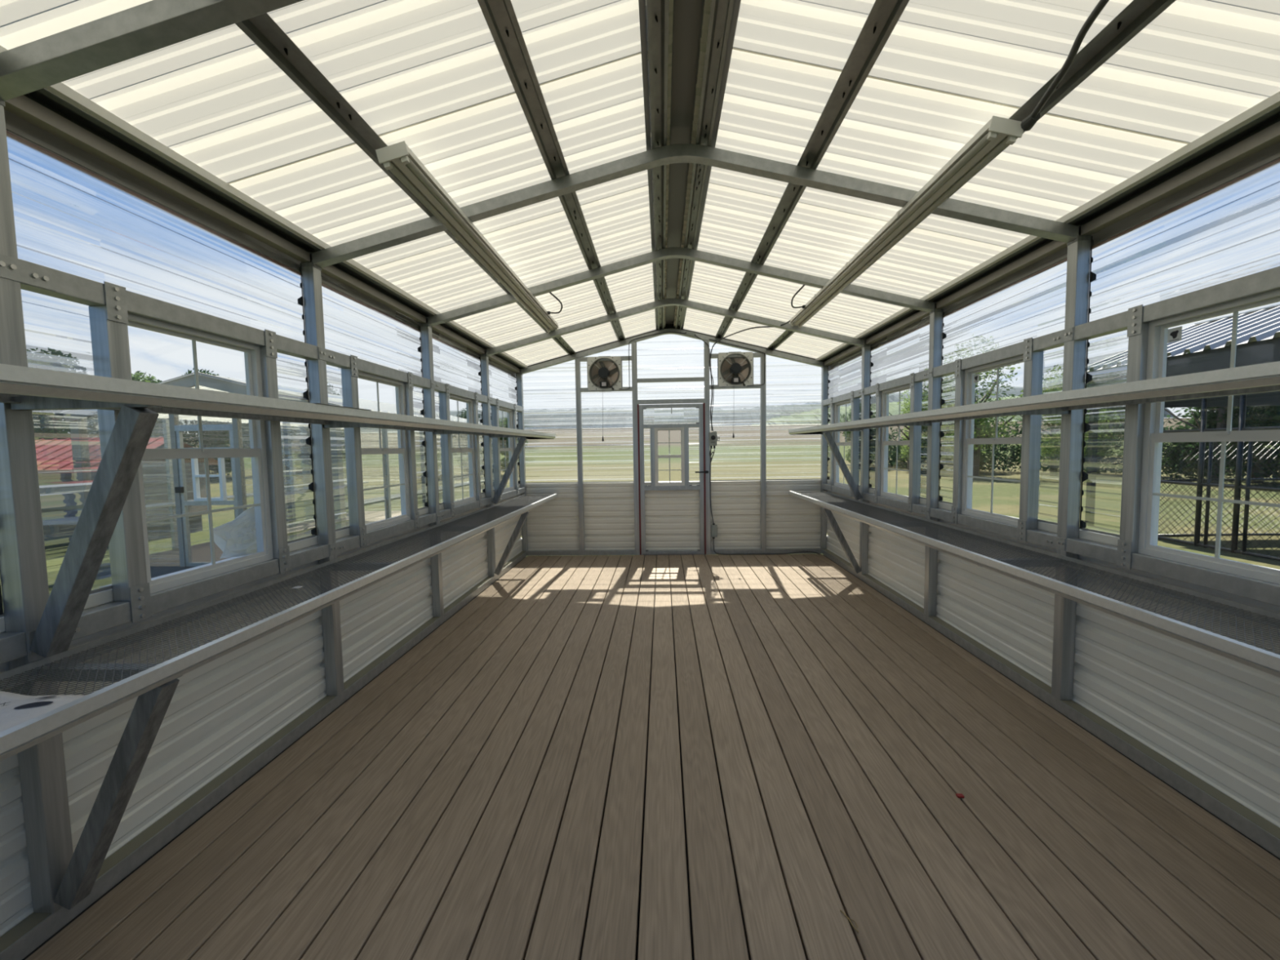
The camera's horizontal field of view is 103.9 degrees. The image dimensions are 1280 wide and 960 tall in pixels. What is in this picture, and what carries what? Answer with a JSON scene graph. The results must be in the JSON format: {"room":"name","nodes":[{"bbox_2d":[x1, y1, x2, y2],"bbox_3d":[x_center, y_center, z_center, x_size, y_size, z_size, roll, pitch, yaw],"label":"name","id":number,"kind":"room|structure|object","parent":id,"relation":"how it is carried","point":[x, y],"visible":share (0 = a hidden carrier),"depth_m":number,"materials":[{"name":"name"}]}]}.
{"room":"greenhouse interior","nodes":[
{"label":"greenhouse interior","id":0,"kind":"room"},
{"bbox_2d":[0,94,528,959],"bbox_3d":[-1.612,-0.005,3.042,0.185,2.250,6.224,-1,4,3],"label":"wall","id":1,"kind":"structure","parent":0,"point":[227,717],"depth_m":1.82,"materials":[{"name":"metal"}]},
{"bbox_2d":[126,313,273,593],"bbox_3d":[-1.634,-0.093,1.868,0.053,0.946,0.591,-1,4,3],"label":"window","id":2,"kind":"structure","parent":1,"relation":"in","point":[257,453],"depth_m":1.92,"materials":[{"name":"white plastic"}]},
{"bbox_2d":[213,506,257,558],"bbox_3d":[-1.702,0.219,2.137,0.045,0.218,0.230,0,4,9],"label":"crumpled paper","id":3,"kind":"object","parent":1,"relation":"on","point":[237,537],"visible":0.77,"depth_m":2.13,"materials":[{"name":"white paper"}]},
{"bbox_2d":[0,363,555,657],"bbox_3d":[-1.327,-0.007,3.129,0.397,0.705,5.822,-1,4,3],"label":"shelf","id":4,"kind":"object","parent":1,"relation":"attached to","point":[139,403],"visible":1,"depth_m":1.30,"materials":[{"name":"metal"}]},
{"bbox_2d":[316,403,371,410],"bbox_3d":[-1.255,-0.292,2.013,0.158,0.002,0.340,-1,4,3],"label":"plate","id":5,"kind":"object","parent":4,"relation":"on","point":[317,403],"visible":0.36,"depth_m":1.99,"materials":[{"name":"grey metal"}]},
{"bbox_2d":[0,493,557,910],"bbox_3d":[-1.315,0.698,3.174,0.397,0.693,5.822,-1,4,3],"label":"shelf","id":6,"kind":"object","parent":1,"relation":"attached to","point":[154,685],"visible":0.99,"depth_m":1.37,"materials":[{"name":"metal"}]},
{"bbox_2d":[0,690,85,732],"bbox_3d":[-1.386,0.508,0.936,0.284,0.022,0.455,-1,4,3],"label":"paper","id":7,"kind":"object","parent":6,"relation":"on","point":[20,708],"visible":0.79,"depth_m":1.09,"materials":[{"name":"white paper"}]},
{"bbox_2d":[357,371,410,532],"bbox_3d":[-1.582,-0.170,3.054,0.053,0.946,0.591,-1,4,3],"label":"window","id":8,"kind":"structure","parent":1,"relation":"in","point":[402,451],"depth_m":3.27,"materials":[{"name":"white plastic"}]},
{"bbox_2d":[438,392,476,506],"bbox_3d":[-1.529,-0.247,4.240,0.053,0.946,0.591,-1,4,3],"label":"window","id":9,"kind":"structure","parent":1,"relation":"in","point":[470,450],"depth_m":4.46,"materials":[{"name":"white plastic"}]},
{"bbox_2d":[490,404,515,493],"bbox_3d":[-1.476,-0.324,5.426,0.053,0.946,0.591,-1,4,3],"label":"window","id":10,"kind":"structure","parent":1,"relation":"in","point":[510,449],"depth_m":5.64,"materials":[{"name":"white plastic"}]},
{"bbox_2d":[0,0,1279,374],"bbox_3d":[0.216,-1.364,2.866,3.735,0.564,6.269,-1,4,3],"label":"ceiling","id":11,"kind":"structure","parent":0,"point":[647,166],"depth_m":1.86,"materials":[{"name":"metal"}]},
{"bbox_2d":[375,141,562,332],"bbox_3d":[-0.754,-1.268,3.068,0.260,0.135,2.597,-1,4,3],"label":"strip light","id":12,"kind":"object","parent":11,"relation":"hanging from","point":[398,158],"visible":0.94,"depth_m":2.27,"materials":[{"name":"white metal"}]},
{"bbox_2d":[684,330,695,336],"bbox_3d":[0.586,-1.700,5.832,0.124,0.064,0.030,-1,4,3],"label":"junction box","id":13,"kind":"object","parent":11,"relation":"attached to","point":[687,333],"visible":1,"depth_m":5.82,"materials":[{"name":"grey plastic"}]},
{"bbox_2d":[789,115,1023,328],"bbox_3d":[1.225,-1.291,3.009,0.253,0.131,2.657,-1,4,3],"label":"strip light","id":14,"kind":"object","parent":11,"relation":"hanging from","point":[998,132],"visible":0.98,"depth_m":2.18,"materials":[{"name":"white metal"}]},
{"bbox_2d":[710,320,790,431],"bbox_3d":[1.124,-1.050,5.114,0.099,1.033,1.634,-2,4,-18],"label":"cable","id":15,"kind":"object","parent":14,"relation":"hanging from","point":[789,320],"visible":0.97,"depth_m":5.75,"materials":[{"name":"grey plastic"}]},
{"bbox_2d":[1020,0,1109,131],"bbox_3d":[1.186,-1.193,1.183,0.054,0.112,1.029,0,4,12],"label":"cable","id":16,"kind":"object","parent":14,"relation":"attached to","point":[1028,122],"visible":1,"depth_m":1.47,"materials":[{"name":"grey plastic"}]},
{"bbox_2d":[22,553,1279,959],"bbox_3d":[0.260,1.318,3.030,3.650,0.450,6.154,-1,4,3],"label":"floor","id":17,"kind":"structure","parent":0,"point":[699,757],"depth_m":1.76,"materials":[{"name":"brown wood"}]},
{"bbox_2d":[840,909,858,932],"bbox_3d":[0.570,1.190,1.356,0.014,0.006,0.067,-2,4,-18],"label":"twig","id":18,"kind":"object","parent":17,"relation":"on","point":[848,918],"visible":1,"depth_m":1.35,"materials":[{"name":"brown wood"}]},
{"bbox_2d":[955,793,964,798],"bbox_3d":[1.166,1.151,1.826,0.023,0.008,0.016,-1,4,3],"label":"scrap","id":19,"kind":"object","parent":17,"relation":"on","point":[958,795],"visible":1,"depth_m":1.82,"materials":[{"name":"red plastic"}]},
{"bbox_2d":[525,340,822,556],"bbox_3d":[0.370,-0.401,5.987,3.650,2.800,0.087,-1,4,3],"label":"wall","id":20,"kind":"structure","parent":0,"point":[753,516],"depth_m":6.02,"materials":[{"name":"metal"}]},
{"bbox_2d":[586,355,621,441],"bbox_3d":[-0.415,-0.964,5.941,0.400,1.012,0.124,-1,4,3],"label":"exhaust fan","id":21,"kind":"object","parent":20,"relation":"attached to","point":[606,375],"visible":1,"depth_m":5.92,"materials":[{"name":"grey metal"}]},
{"bbox_2d":[618,331,685,389],"bbox_3d":[0.162,-1.400,5.873,0.831,0.657,0.016,-1,4,3],"label":"cable","id":22,"kind":"object","parent":20,"relation":"attached to","point":[665,331],"visible":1,"depth_m":5.87,"materials":[{"name":"grey plastic"}]},
{"bbox_2d":[637,403,708,555],"bbox_3d":[0.400,-0.005,5.990,0.833,1.798,0.106,-1,4,3],"label":"door","id":23,"kind":"structure","parent":20,"relation":"in","point":[673,518],"depth_m":6.03,"materials":[{"name":"grey"}]},
{"bbox_2d":[654,427,684,485],"bbox_3d":[0.353,-0.277,5.983,0.392,0.730,0.043,-1,4,3],"label":"window","id":24,"kind":"structure","parent":23,"relation":"attached to","point":[656,429],"depth_m":5.97,"materials":[{"name":"white plastic"}]},
{"bbox_2d":[695,335,714,431],"bbox_3d":[0.756,-1.131,5.864,0.215,1.120,0.015,-1,4,3],"label":"cable","id":25,"kind":"object","parent":20,"relation":"attached to","point":[695,335],"visible":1,"depth_m":5.85,"materials":[{"name":"grey plastic"}]},
{"bbox_2d":[711,523,717,538],"bbox_3d":[0.883,0.607,5.961,0.072,0.181,0.046,-1,4,3],"label":"outlet box","id":26,"kind":"object","parent":20,"relation":"attached to","point":[713,527],"visible":1,"depth_m":5.94,"materials":[{"name":"grey plastic"}]},
{"bbox_2d":[708,431,719,462],"bbox_3d":[0.876,-0.388,5.893,0.124,0.374,0.055,-1,4,3],"label":"thermostat","id":27,"kind":"object","parent":20,"relation":"attached to","point":[713,437],"visible":1,"depth_m":5.88,"materials":[{"name":"grey plastic"}]},
{"bbox_2d":[718,351,752,438],"bbox_3d":[1.121,-0.998,5.871,0.400,1.012,0.124,-1,4,3],"label":"exhaust fan","id":28,"kind":"object","parent":20,"relation":"attached to","point":[735,371],"visible":1,"depth_m":5.85,"materials":[{"name":"silver metal"}]},
{"bbox_2d":[708,338,764,386],"bbox_3d":[1.129,-1.369,5.831,0.648,0.556,0.017,-1,4,3],"label":"cable","id":29,"kind":"object","parent":20,"relation":"attached to","point":[708,339],"visible":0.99,"depth_m":5.82,"materials":[{"name":"grey plastic"}]},
{"bbox_2d":[710,448,819,555],"bbox_3d":[1.468,0.245,5.908,1.275,1.285,0.041,-1,4,5],"label":"cable","id":30,"kind":"object","parent":20,"relation":"attached to","point":[710,448],"visible":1,"depth_m":5.94,"materials":[{"name":"grey plastic"}]},
{"bbox_2d":[820,120,1279,858],"bbox_3d":[2.051,-0.054,2.877,0.109,2.250,6.224,-1,4,3],"label":"wall","id":31,"kind":"structure","parent":0,"point":[1205,723],"depth_m":2.26,"materials":[{"name":"metal"}]},
{"bbox_2d":[834,397,859,488],"bbox_3d":[2.160,-0.373,5.262,0.053,0.946,0.591,-1,4,3],"label":"window","id":32,"kind":"structure","parent":31,"relation":"in","point":[837,406],"depth_m":5.47,"materials":[{"name":"white plastic"}]},
{"bbox_2d":[880,382,922,502],"bbox_3d":[2.108,-0.296,4.076,0.053,0.946,0.591,-1,4,3],"label":"window","id":33,"kind":"structure","parent":31,"relation":"in","point":[885,442],"depth_m":4.29,"materials":[{"name":"white plastic"}]},
{"bbox_2d":[961,355,1024,526],"bbox_3d":[2.055,-0.220,2.890,0.053,0.946,0.591,-1,4,3],"label":"window","id":34,"kind":"structure","parent":31,"relation":"in","point":[969,441],"depth_m":3.09,"materials":[{"name":"white plastic"}]},
{"bbox_2d":[973,373,978,382],"bbox_3d":[2.055,-0.621,3.064,0.001,0.052,0.052,-1,4,3],"label":"window sticker","id":35,"kind":"object","parent":34,"relation":"attached to","point":[976,375],"visible":1,"depth_m":3.06,"materials":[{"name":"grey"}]},
{"bbox_2d":[788,490,1279,677],"bbox_3d":[1.824,0.655,3.032,0.397,0.693,5.822,-1,4,3],"label":"shelf","id":36,"kind":"object","parent":31,"relation":"attached to","point":[1262,660],"visible":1,"depth_m":1.93,"materials":[{"name":"metal"}]},
{"bbox_2d":[788,360,1279,500],"bbox_3d":[1.812,-0.050,2.987,0.397,0.705,5.822,-1,4,3],"label":"shelf","id":37,"kind":"object","parent":31,"relation":"attached to","point":[1263,377],"visible":1,"depth_m":1.83,"materials":[{"name":"metal"}]},
{"bbox_2d":[1137,288,1279,583],"bbox_3d":[2.003,-0.143,1.704,0.053,0.946,0.591,-1,4,3],"label":"window","id":38,"kind":"structure","parent":31,"relation":"in","point":[1154,436],"depth_m":1.83,"materials":[{"name":"white plastic"}]},
{"bbox_2d":[1167,326,1182,342],"bbox_3d":[2.003,-0.544,1.878,0.001,0.052,0.052,-1,4,3],"label":"window sticker","id":39,"kind":"object","parent":38,"relation":"attached to","point":[1174,335],"visible":1,"depth_m":1.88,"materials":[{"name":"grey paper"}]},
{"label":"outside","id":40,"kind":"structure","parent":0,"visible":0},
{"bbox_2d":[152,417,1187,436],"bbox_3d":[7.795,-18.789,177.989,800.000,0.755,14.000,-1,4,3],"label":"road","id":41,"kind":"structure","parent":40,"point":[1179,417],"depth_m":178.31,"materials":[{"name":"grey asphalt"}]},
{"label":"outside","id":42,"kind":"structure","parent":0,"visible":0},
{"bbox_2d":[0,417,1279,612],"bbox_3d":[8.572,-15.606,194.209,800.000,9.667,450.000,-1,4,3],"label":"ground","id":43,"kind":"structure","parent":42,"point":[788,456],"depth_m":29.95,"materials":[{"name":"green plant"}]},
{"bbox_2d":[26,346,94,439],"bbox_3d":[-37.065,-3.835,31.448,4.959,8.711,5.024,-1,4,-4],"label":"tree","id":44,"kind":"object","parent":43,"relation":"on","point":[47,425],"visible":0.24,"depth_m":30.69,"materials":[{"name":"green plant"}]},
{"bbox_2d":[35,436,217,544],"bbox_3d":[-11.722,0.212,10.815,3.400,2.258,2.700,-1,4,3],"label":"building","id":45,"kind":"structure","parent":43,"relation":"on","point":[55,463],"depth_m":10.35,"materials":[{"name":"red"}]},
{"bbox_2d":[86,370,181,439],"bbox_3d":[-32.109,-3.367,32.049,4.775,7.205,4.380,-3,4,-26],"label":"tree","id":46,"kind":"object","parent":43,"relation":"on","point":[136,377],"visible":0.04,"depth_m":31.65,"materials":[{"name":"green plant"}]},
{"bbox_2d":[159,368,231,477],"bbox_3d":[-29.677,-3.741,33.876,4.409,7.644,4.352,-3,4,-28],"label":"tree","id":47,"kind":"object","parent":43,"relation":"on","point":[214,437],"visible":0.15,"depth_m":33.86,"materials":[{"name":"green plant"}]},
{"bbox_2d":[221,422,296,448],"bbox_3d":[-27.005,-3.352,35.297,4.228,6.379,3.878,-1,4,0],"label":"tree","id":48,"kind":"object","parent":43,"relation":"on","point":[245,427],"visible":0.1,"depth_m":34.22,"materials":[{"name":"green plant"}]},
{"bbox_2d":[61,372,493,579],"bbox_3d":[-5.794,-0.205,9.973,3.871,2.903,6.400,-1,4,3],"label":"greenhouse","id":49,"kind":"object","parent":43,"relation":"on","point":[183,555],"visible":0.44,"depth_m":6.92,"materials":[{"name":"beige"}]},
{"bbox_2d":[297,382,346,470],"bbox_3d":[-24.339,-4.134,39.243,3.999,6.933,3.947,-1,4,-3],"label":"tree","id":50,"kind":"object","parent":43,"relation":"on","point":[305,455],"visible":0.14,"depth_m":38.04,"materials":[{"name":"green plant"}]},
{"bbox_2d":[452,408,484,474],"bbox_3d":[-11.588,-2.488,33.303,2.631,4.622,2.666,-4,5,-44],"label":"tree","id":51,"kind":"object","parent":43,"relation":"on","point":[464,443],"visible":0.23,"depth_m":33.16,"materials":[{"name":"green plant"}]},
{"bbox_2d":[498,417,528,472],"bbox_3d":[-8.740,-2.224,33.249,2.372,3.903,2.587,1,4,24],"label":"tree","id":52,"kind":"object","parent":43,"relation":"on","point":[504,422],"visible":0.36,"depth_m":32.73,"materials":[{"name":"green plant"}]},
{"bbox_2d":[208,384,1173,434],"bbox_3d":[15.700,-47.093,357.340,660.493,38.464,63.945,-1,4,3],"label":"distant trees","id":53,"kind":"object","parent":43,"relation":"on","point":[543,419],"visible":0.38,"depth_m":357.06,"materials":[{"name":"green plant"}]},
{"bbox_2d":[840,403,875,466],"bbox_3d":[14.821,-3.009,33.620,2.885,4.353,2.646,0,4,9],"label":"tree","id":54,"kind":"object","parent":43,"relation":"on","point":[873,433],"visible":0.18,"depth_m":33.37,"materials":[{"name":"green plant"}]},
{"bbox_2d":[751,395,1061,426],"bbox_3d":[123.694,-33.043,253.197,156.294,20.151,53.937,-1,4,3],"label":"hill","id":55,"kind":"structure","parent":43,"relation":"on","point":[814,416],"depth_m":257.43,"materials":[{"name":"green plant"}]},
{"bbox_2d":[888,389,950,470],"bbox_3d":[16.735,-3.031,30.117,3.699,5.213,3.318,-2,4,-22],"label":"tree","id":56,"kind":"object","parent":43,"relation":"on","point":[924,428],"visible":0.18,"depth_m":29.97,"materials":[{"name":"green plant"}]},
{"bbox_2d":[942,417,999,470],"bbox_3d":[19.022,-2.355,29.017,2.509,4.128,2.736,0,4,13],"label":"tree","id":57,"kind":"object","parent":43,"relation":"on","point":[991,435],"visible":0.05,"depth_m":28.53,"materials":[{"name":"green plant"}]},
{"bbox_2d":[921,333,1022,475],"bbox_3d":[16.925,-3.770,25.847,4.701,7.386,5.240,2,5,37],"label":"tree","id":58,"kind":"object","parent":43,"relation":"on","point":[949,397],"visible":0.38,"depth_m":25.41,"materials":[{"name":"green plant"}]},
{"bbox_2d":[842,407,1279,478],"bbox_3d":[22.881,-1.612,20.636,8.126,3.372,37.095,-2,4,-19],"label":"trees","id":59,"kind":"object","parent":43,"relation":"on","point":[1008,461],"visible":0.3,"depth_m":27.86,"materials":[{"name":"green plant"}]},
{"bbox_2d":[1019,364,1119,475],"bbox_3d":[20.809,-2.890,24.553,3.595,5.648,4.008,-4,5,-43],"label":"tree","id":60,"kind":"object","parent":43,"relation":"on","point":[1056,386],"visible":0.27,"depth_m":24.52,"materials":[{"name":"green plant"}]},
{"bbox_2d":[1055,408,1125,474],"bbox_3d":[23.543,-2.524,25.983,2.829,4.653,3.084,0,4,21],"label":"tree","id":61,"kind":"object","parent":43,"relation":"on","point":[1121,412],"visible":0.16,"depth_m":25.02,"materials":[{"name":"green plant"}]},
{"bbox_2d":[1084,303,1279,560],"bbox_3d":[11.037,-0.873,6.350,4.540,4.045,7.750,-1,4,3],"label":"pavilion","id":62,"kind":"object","parent":43,"relation":"on","point":[1258,336],"visible":0.67,"depth_m":8.14,"materials":[{"name":"grey metal"}]},
{"bbox_2d":[1161,344,1279,484],"bbox_3d":[22.099,-2.635,18.848,3.340,5.866,3.384,0,4,16],"label":"tree","id":63,"kind":"object","parent":43,"relation":"on","point":[1220,415],"visible":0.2,"depth_m":18.96,"materials":[{"name":"green plant"}]},
{"bbox_2d":[1199,405,1279,483],"bbox_3d":[23.764,-2.046,19.334,2.985,4.503,2.737,-3,4,-23],"label":"tree","id":64,"kind":"object","parent":43,"relation":"on","point":[1273,408],"visible":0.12,"depth_m":19.18,"materials":[{"name":"green plant"}]},
{"bbox_2d":[1263,443,1279,474],"bbox_3d":[25.652,-2.640,19.082,3.340,5.866,3.384,-4,5,-38],"label":"tree","id":65,"kind":"object","parent":43,"relation":"on","point":[1271,447],"visible":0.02,"depth_m":20.22,"materials":[{"name":"green plant"}]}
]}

